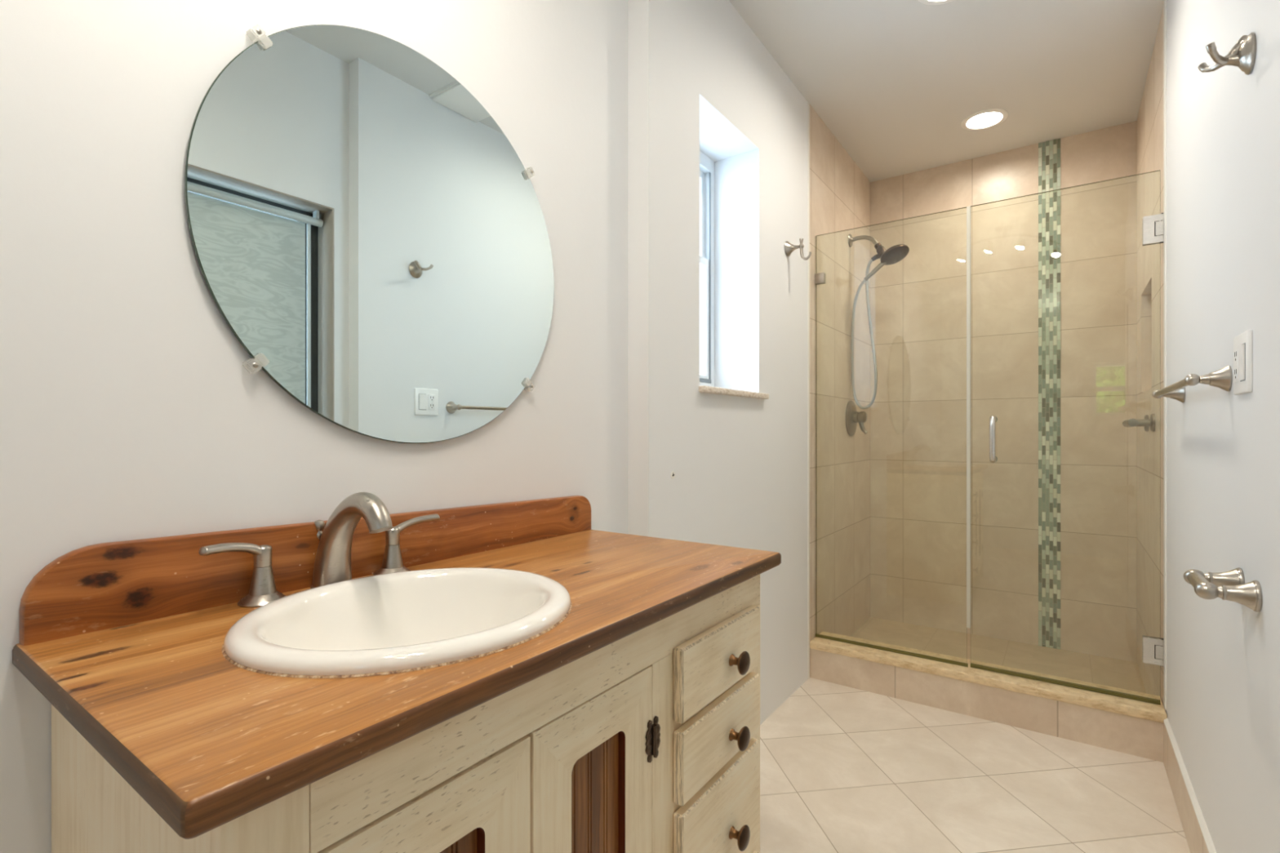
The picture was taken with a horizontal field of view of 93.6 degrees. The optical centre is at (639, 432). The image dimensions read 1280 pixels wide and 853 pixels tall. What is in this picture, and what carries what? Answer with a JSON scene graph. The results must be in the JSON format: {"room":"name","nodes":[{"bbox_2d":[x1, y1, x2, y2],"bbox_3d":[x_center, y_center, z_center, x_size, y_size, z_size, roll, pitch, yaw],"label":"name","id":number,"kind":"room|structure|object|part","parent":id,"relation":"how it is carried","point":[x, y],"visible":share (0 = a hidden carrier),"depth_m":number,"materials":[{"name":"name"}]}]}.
{"room":"bathroom","nodes":[
{"label":"bathroom","id":0,"kind":"room"},
{"bbox_2d":[0,0,870,852],"bbox_3d":[-0.151,-0.184,1.611,0.253,2.557,4.857,0,0,35],"label":"wall","id":1,"kind":"structure","parent":0,"point":[131,408],"depth_m":1.36,"materials":[{"name":"white paint"}]},
{"bbox_2d":[18,495,591,645],"bbox_3d":[-0.422,0.193,1.113,0.019,0.106,1.020,0,0,35],"label":"backsplash","id":2,"kind":"structure","parent":1,"relation":"attached to","point":[89,588],"depth_m":0.85,"materials":[{"name":"brown wood"}]},
{"bbox_2d":[184,24,554,443],"bbox_3d":[-0.414,-0.345,1.126,0.020,0.732,0.732,0,0,35],"label":"wall mirror","id":3,"kind":"object","parent":1,"relation":"attached to","point":[362,226],"visible":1,"depth_m":1.04,"materials":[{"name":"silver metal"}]},
{"bbox_2d":[670,471,675,479],"bbox_3d":[0.097,0.125,1.745,0.003,0.025,0.024,0,0,35],"label":"wall anchor","id":4,"kind":"object","parent":1,"relation":"attached to","point":[673,474],"visible":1,"depth_m":1.74,"materials":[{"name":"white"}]},
{"bbox_2d":[699,151,714,386],"bbox_3d":[0.145,-0.599,2.178,0.053,0.911,0.446,0,0,35],"label":"window","id":5,"kind":"structure","parent":1,"relation":"in","point":[706,164],"depth_m":2.32,"materials":[{"name":"white plastic"}]},
{"bbox_3d":[0.137,-0.820,2.183,0.020,0.368,0.386,0,0,35],"label":"sash","id":6,"kind":"part","parent":5,"relation":"part of","materials":[{"name":"white plastic"}]},
{"bbox_3d":[0.154,-0.426,2.171,0.021,0.476,0.386,0,0,35],"label":"sash","id":7,"kind":"part","parent":5,"relation":"part of","materials":[{"name":"white plastic"}]},
{"bbox_2d":[698,385,768,399],"bbox_3d":[0.261,-0.134,2.119,0.207,0.020,0.497,0,0,35],"label":"window sill","id":8,"kind":"structure","parent":1,"relation":"attached to","point":[708,389],"depth_m":2.01,"materials":[{"name":"stone"}]},
{"bbox_2d":[784,238,811,260],"bbox_3d":[0.648,-0.738,2.437,0.103,0.090,0.062,0,0,35],"label":"robe hook","id":9,"kind":"object","parent":1,"relation":"attached to","point":[789,248],"visible":1,"depth_m":2.44,"materials":[{"name":"silver metal"}]},
{"bbox_3d":[0.635,-0.752,2.446,0.070,0.062,0.062,0,0,35],"label":"bell post","id":10,"kind":"part","parent":9,"relation":"part of","materials":[{"name":"silver metal"}]},
{"bbox_2d":[807,102,809,679],"bbox_3d":[0.751,-0.184,2.670,0.004,2.556,0.016,0,0,35],"label":"trim","id":11,"kind":"structure","parent":1,"relation":"attached to","point":[808,104],"depth_m":2.66,"materials":[{"name":"white"}]},
{"bbox_2d":[844,400,867,435],"bbox_3d":[1.158,-0.073,3.169,0.088,0.190,0.190,0,0,35],"label":"shower valve","id":12,"kind":"object","parent":1,"relation":"attached to","point":[852,417],"visible":1,"depth_m":3.15,"materials":[{"name":"silver metal"}]},
{"bbox_3d":[1.174,-0.029,3.157,0.049,0.081,0.016,0,0,35],"label":"lever","id":13,"kind":"part","parent":12,"relation":"part of","materials":[{"name":"silver metal"}]},
{"bbox_2d":[848,234,909,409],"bbox_3d":[1.227,-0.583,3.089,0.293,0.929,0.141,0,0,35],"label":"shower","id":14,"kind":"object","parent":1,"relation":"attached to","point":[895,254],"visible":1,"depth_m":3.11,"materials":[{"name":"silver metal"}]},
{"bbox_3d":[1.182,-0.983,3.132,0.155,0.092,0.021,0,0,35],"label":"arm","id":15,"kind":"part","parent":14,"relation":"part of","materials":[{"name":"silver metal"}]},
{"bbox_3d":[1.215,-0.833,3.099,0.112,0.100,0.026,0,0,27],"label":"handset handle","id":16,"kind":"part","parent":14,"relation":"part of","materials":[{"name":"silver metal"}]},
{"bbox_2d":[728,0,1164,182],"bbox_3d":[0.627,-1.523,1.061,2.300,0.120,5.057,0,0,35],"label":"ceiling","id":17,"kind":"structure","parent":0,"point":[895,82],"depth_m":2.40,"materials":[{"name":"paint"}]},
{"bbox_2d":[917,0,954,4],"bbox_3d":[1.004,-1.483,1.962,0.192,0.050,0.192,0,0,35],"label":"recessed light","id":18,"kind":"object","parent":17,"relation":"in","point":[924,2],"visible":1,"depth_m":2.04,"materials":[{"name":"white"}]},
{"bbox_2d":[960,108,1008,130],"bbox_3d":[1.616,-1.483,2.817,0.192,0.050,0.192,0,0,35],"label":"recessed light","id":19,"kind":"object","parent":17,"relation":"in","point":[984,119],"visible":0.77,"depth_m":2.83,"materials":[{"name":"white"}]},
{"bbox_2d":[760,617,1190,852],"bbox_3d":[0.627,1.118,1.061,2.300,0.072,5.057,0,0,35],"label":"floor","id":20,"kind":"structure","parent":0,"point":[843,769],"depth_m":1.90,"materials":[{"name":"tile"}]},
{"bbox_2d":[51,573,759,852],"bbox_3d":[-0.210,0.683,0.958,0.541,0.822,0.958,0,0,35],"label":"vanity cabinet","id":21,"kind":"object","parent":20,"relation":"on","point":[647,740],"visible":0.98,"depth_m":0.73,"materials":[{"name":"beige paint"}]},
{"bbox_3d":[-0.509,0.683,0.594,0.472,0.822,0.018,0,0,35],"label":"panel","id":22,"kind":"part","parent":21,"relation":"part of","materials":[{"name":"beige paint"}]},
{"bbox_2d":[12,495,781,839],"bbox_3d":[-0.217,0.206,0.965,0.523,0.132,1.026,0,0,35],"label":"countertop","id":23,"kind":"structure","parent":21,"relation":"on","point":[124,639],"depth_m":0.70,"materials":[{"name":"brown wood"}]},
{"bbox_2d":[198,492,439,607],"bbox_3d":[-0.442,0.169,0.929,0.184,0.156,0.375,0,0,35],"label":"faucet","id":24,"kind":"object","parent":23,"relation":"on","point":[332,563],"visible":0.95,"depth_m":0.92,"materials":[{"name":"silver metal"}]},
{"bbox_3d":[-0.563,0.173,0.843,0.024,0.040,0.093,0,0,29],"label":"lever","id":25,"kind":"part","parent":24,"relation":"part of","materials":[{"name":"silver metal"}]},
{"bbox_3d":[-0.546,0.219,0.873,0.062,0.053,0.062,0,0,35],"label":"handle","id":26,"kind":"part","parent":24,"relation":"part of","materials":[{"name":"silver metal"}]},
{"bbox_3d":[-0.516,0.192,0.969,0.017,0.101,0.017,0,0,35],"label":"lift rod","id":27,"kind":"part","parent":24,"relation":"part of","materials":[{"name":"silver metal"}]},
{"bbox_3d":[-0.442,0.169,0.928,0.183,0.156,0.062,0,0,35],"label":"spout","id":28,"kind":"part","parent":24,"relation":"part of","materials":[{"name":"silver metal"}]},
{"bbox_3d":[-0.427,0.219,1.042,0.062,0.053,0.062,0,0,35],"label":"handle","id":29,"kind":"part","parent":24,"relation":"part of","materials":[{"name":"silver metal"}]},
{"bbox_3d":[-0.402,0.172,1.070,0.023,0.043,0.100,0,0,42],"label":"lever","id":30,"kind":"part","parent":24,"relation":"part of","materials":[{"name":"silver metal"}]},
{"bbox_2d":[222,567,572,678],"bbox_3d":[-0.301,0.312,0.813,0.401,0.171,0.438,0,0,35],"label":"sink","id":31,"kind":"object","parent":23,"relation":"in","point":[417,620],"visible":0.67,"depth_m":0.86,"materials":[{"name":"white ceramic"}]},
{"bbox_3d":[-0.205,0.662,0.601,0.018,0.620,0.246,0,0,35],"label":"door","id":32,"kind":"part","parent":21,"relation":"part of","materials":[{"name":"beige paint"}]},
{"bbox_3d":[-0.210,0.660,0.604,0.009,0.508,0.133,0,0,35],"label":"beadboard panel","id":33,"kind":"part","parent":21,"relation":"part of","materials":[{"name":"brown wood"}]},
{"bbox_3d":[-0.019,0.310,0.863,0.018,0.076,0.893,0,0,35],"label":"rail","id":34,"kind":"part","parent":21,"relation":"part of","materials":[{"name":"beige paint"}]},
{"bbox_3d":[-0.060,0.661,0.806,0.018,0.622,0.246,0,0,35],"label":"door","id":35,"kind":"part","parent":21,"relation":"part of","materials":[{"name":"beige paint"}]},
{"bbox_3d":[-0.065,0.660,0.809,0.009,0.508,0.133,0,0,35],"label":"beadboard panel","id":36,"kind":"part","parent":21,"relation":"part of","materials":[{"name":"brown wood"}]},
{"bbox_3d":[0.129,0.593,1.072,0.018,0.028,0.280,0,0,35],"label":"rail","id":37,"kind":"part","parent":21,"relation":"part of","materials":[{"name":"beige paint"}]},
{"bbox_3d":[0.129,0.464,1.072,0.018,0.030,0.280,0,0,35],"label":"rail","id":38,"kind":"part","parent":21,"relation":"part of","materials":[{"name":"beige paint"}]},
{"bbox_3d":[0.144,0.703,1.061,0.019,0.206,0.292,0,0,35],"label":"drawer","id":39,"kind":"part","parent":21,"relation":"part of","materials":[{"name":"beige paint"}]},
{"bbox_3d":[0.144,0.528,1.061,0.019,0.115,0.292,0,0,35],"label":"drawer","id":40,"kind":"part","parent":21,"relation":"part of","materials":[{"name":"beige paint"}]},
{"bbox_3d":[0.144,0.398,1.061,0.019,0.117,0.292,0,0,35],"label":"drawer","id":41,"kind":"part","parent":21,"relation":"part of","materials":[{"name":"beige paint"}]},
{"bbox_3d":[0.177,0.715,1.065,0.032,0.041,0.041,0,0,35],"label":"knob","id":42,"kind":"part","parent":21,"relation":"part of","materials":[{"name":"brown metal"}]},
{"bbox_3d":[0.177,0.540,1.065,0.032,0.041,0.041,0,0,35],"label":"knob","id":43,"kind":"part","parent":21,"relation":"part of","materials":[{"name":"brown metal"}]},
{"bbox_3d":[0.177,0.407,1.065,0.032,0.041,0.041,0,0,35],"label":"knob","id":44,"kind":"part","parent":21,"relation":"part of","materials":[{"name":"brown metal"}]},
{"bbox_2d":[809,631,1167,762],"bbox_3d":[1.299,1.012,2.401,1.204,0.163,0.174,0,0,35],"label":"shower curb","id":45,"kind":"object","parent":20,"relation":"on","point":[1131,726],"visible":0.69,"depth_m":2.27,"materials":[{"name":"tile"}]},
{"bbox_2d":[814,207,968,666],"bbox_3d":[1.056,0.018,2.568,0.614,1.826,0.024,0,0,35],"label":"glass screen","id":46,"kind":"object","parent":45,"relation":"on","point":[820,278],"visible":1,"depth_m":2.57,"materials":[{"name":"clear glass"}]},
{"bbox_2d":[870,120,1136,662],"bbox_3d":[1.881,-0.184,3.208,1.470,2.557,0.104,0,0,35],"label":"wall","id":47,"kind":"structure","parent":0,"point":[1053,274],"depth_m":3.11,"materials":[{"name":"tile"}]},
{"bbox_2d":[1136,8,1163,703],"bbox_3d":[2.116,-0.184,2.390,0.142,2.557,0.967,0,0,35],"label":"wall","id":48,"kind":"structure","parent":0,"point":[1149,122],"depth_m":2.42,"materials":[{"name":"tile"}]},
{"bbox_2d":[966,169,1163,704],"bbox_3d":[1.534,0.017,2.206,0.594,1.824,0.067,0,0,35],"label":"shower door","id":49,"kind":"structure","parent":48,"relation":"attached to","point":[1152,225],"depth_m":2.31,"materials":[{"name":"clear glass"}]},
{"bbox_3d":[1.367,0.028,2.324,0.027,0.184,0.066,0,0,35],"label":"pull handle","id":50,"kind":"part","parent":49,"relation":"part of","materials":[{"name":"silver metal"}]},
{"bbox_3d":[1.548,0.015,2.221,0.572,1.819,0.010,0,0,35],"label":"glass pane","id":51,"kind":"part","parent":49,"relation":"part of","materials":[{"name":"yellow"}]},
{"bbox_2d":[1122,413,1155,431],"bbox_3d":[1.972,-0.036,2.378,0.082,0.068,0.278,0,0,35],"label":"handle","id":52,"kind":"object","parent":48,"relation":"attached to","point":[1146,423],"visible":1,"depth_m":2.28,"materials":[{"name":"silver metal"}]},
{"bbox_3d":[1.918,-0.036,2.287,0.064,0.068,0.068,0,0,35],"label":"post","id":53,"kind":"part","parent":52,"relation":"part of","materials":[{"name":"silver metal"}]},
{"bbox_3d":[2.040,-0.036,2.459,0.064,0.068,0.068,0,0,35],"label":"post","id":54,"kind":"part","parent":52,"relation":"part of","materials":[{"name":"silver metal"}]},
{"bbox_2d":[1164,0,1279,852],"bbox_3d":[0.961,-0.184,0.233,0.683,2.557,3.925,0,0,32],"label":"wall","id":55,"kind":"structure","parent":0,"point":[1223,710],"depth_m":1.28,"materials":[{"name":"white paint"}]},
{"bbox_2d":[1163,0,1166,710],"bbox_3d":[1.769,-0.267,2.023,0.005,2.391,0.037,0,0,35],"label":"trim","id":56,"kind":"structure","parent":55,"relation":"attached to","point":[1164,1],"depth_m":2.01,"materials":[{"name":"white"}]},
{"bbox_2d":[1163,717,1216,852],"bbox_3d":[1.353,1.018,1.440,0.012,0.151,1.344,0,0,35],"label":"baseboard","id":57,"kind":"structure","parent":55,"relation":"attached to","point":[1198,838],"depth_m":1.64,"materials":[{"name":"wood"}]},
{"bbox_2d":[1151,365,1232,402],"bbox_3d":[1.358,-0.111,1.499,0.070,0.054,0.634,0,0,35],"label":"towel bar","id":58,"kind":"object","parent":55,"relation":"attached to","point":[1222,379],"visible":1,"depth_m":1.26,"materials":[{"name":"silver metal"}]},
{"bbox_3d":[1.525,-0.111,1.736,0.070,0.054,0.054,0,0,35],"label":"post","id":59,"kind":"part","parent":58,"relation":"part of","materials":[{"name":"silver metal"}]},
{"bbox_3d":[1.191,-0.111,1.263,0.070,0.054,0.054,0,0,35],"label":"post","id":60,"kind":"part","parent":58,"relation":"part of","materials":[{"name":"silver metal"}]},
{"bbox_2d":[1183,567,1262,612],"bbox_3d":[1.091,0.289,1.133,0.084,0.055,0.178,0,0,35],"label":"toilet paper holder","id":61,"kind":"object","parent":55,"relation":"attached to","point":[1230,585],"visible":1,"depth_m":1.08,"materials":[{"name":"silver metal"}]},
{"bbox_3d":[1.126,0.289,1.183,0.084,0.055,0.055,0,0,35],"label":"post","id":62,"kind":"part","parent":61,"relation":"part of","materials":[{"name":"silver metal"}]},
{"bbox_3d":[1.055,0.289,1.083,0.084,0.055,0.055,0,0,35],"label":"post","id":63,"kind":"part","parent":61,"relation":"part of","materials":[{"name":"silver metal"}]},
{"bbox_2d":[1197,32,1256,75],"bbox_3d":[1.088,-0.689,1.113,0.069,0.071,0.090,0,0,35],"label":"robe hook","id":64,"kind":"object","parent":55,"relation":"attached to","point":[1242,55],"visible":1,"depth_m":1.10,"materials":[{"name":"silver metal"}]},
{"bbox_3d":[1.107,-0.689,1.100,0.019,0.070,0.064,0,0,35],"label":"plate","id":65,"kind":"part","parent":64,"relation":"part of","materials":[{"name":"silver metal"}]},
{"bbox_2d":[1233,329,1252,395],"bbox_3d":[1.141,-0.130,1.141,0.012,0.114,0.116,0,0,35],"label":"switch plate","id":66,"kind":"object","parent":55,"relation":"attached to","point":[1242,343],"visible":1,"depth_m":1.11,"materials":[{"name":"white plastic"}]},
{"bbox_2d":[1233,346,1239,382],"bbox_3d":[1.153,-0.130,1.161,0.003,0.066,0.033,0,0,35],"label":"outlet","id":67,"kind":"object","parent":66,"relation":"attached to","point":[1236,371],"depth_m":1.16,"materials":[{"name":"grey plastic"}]}
]}

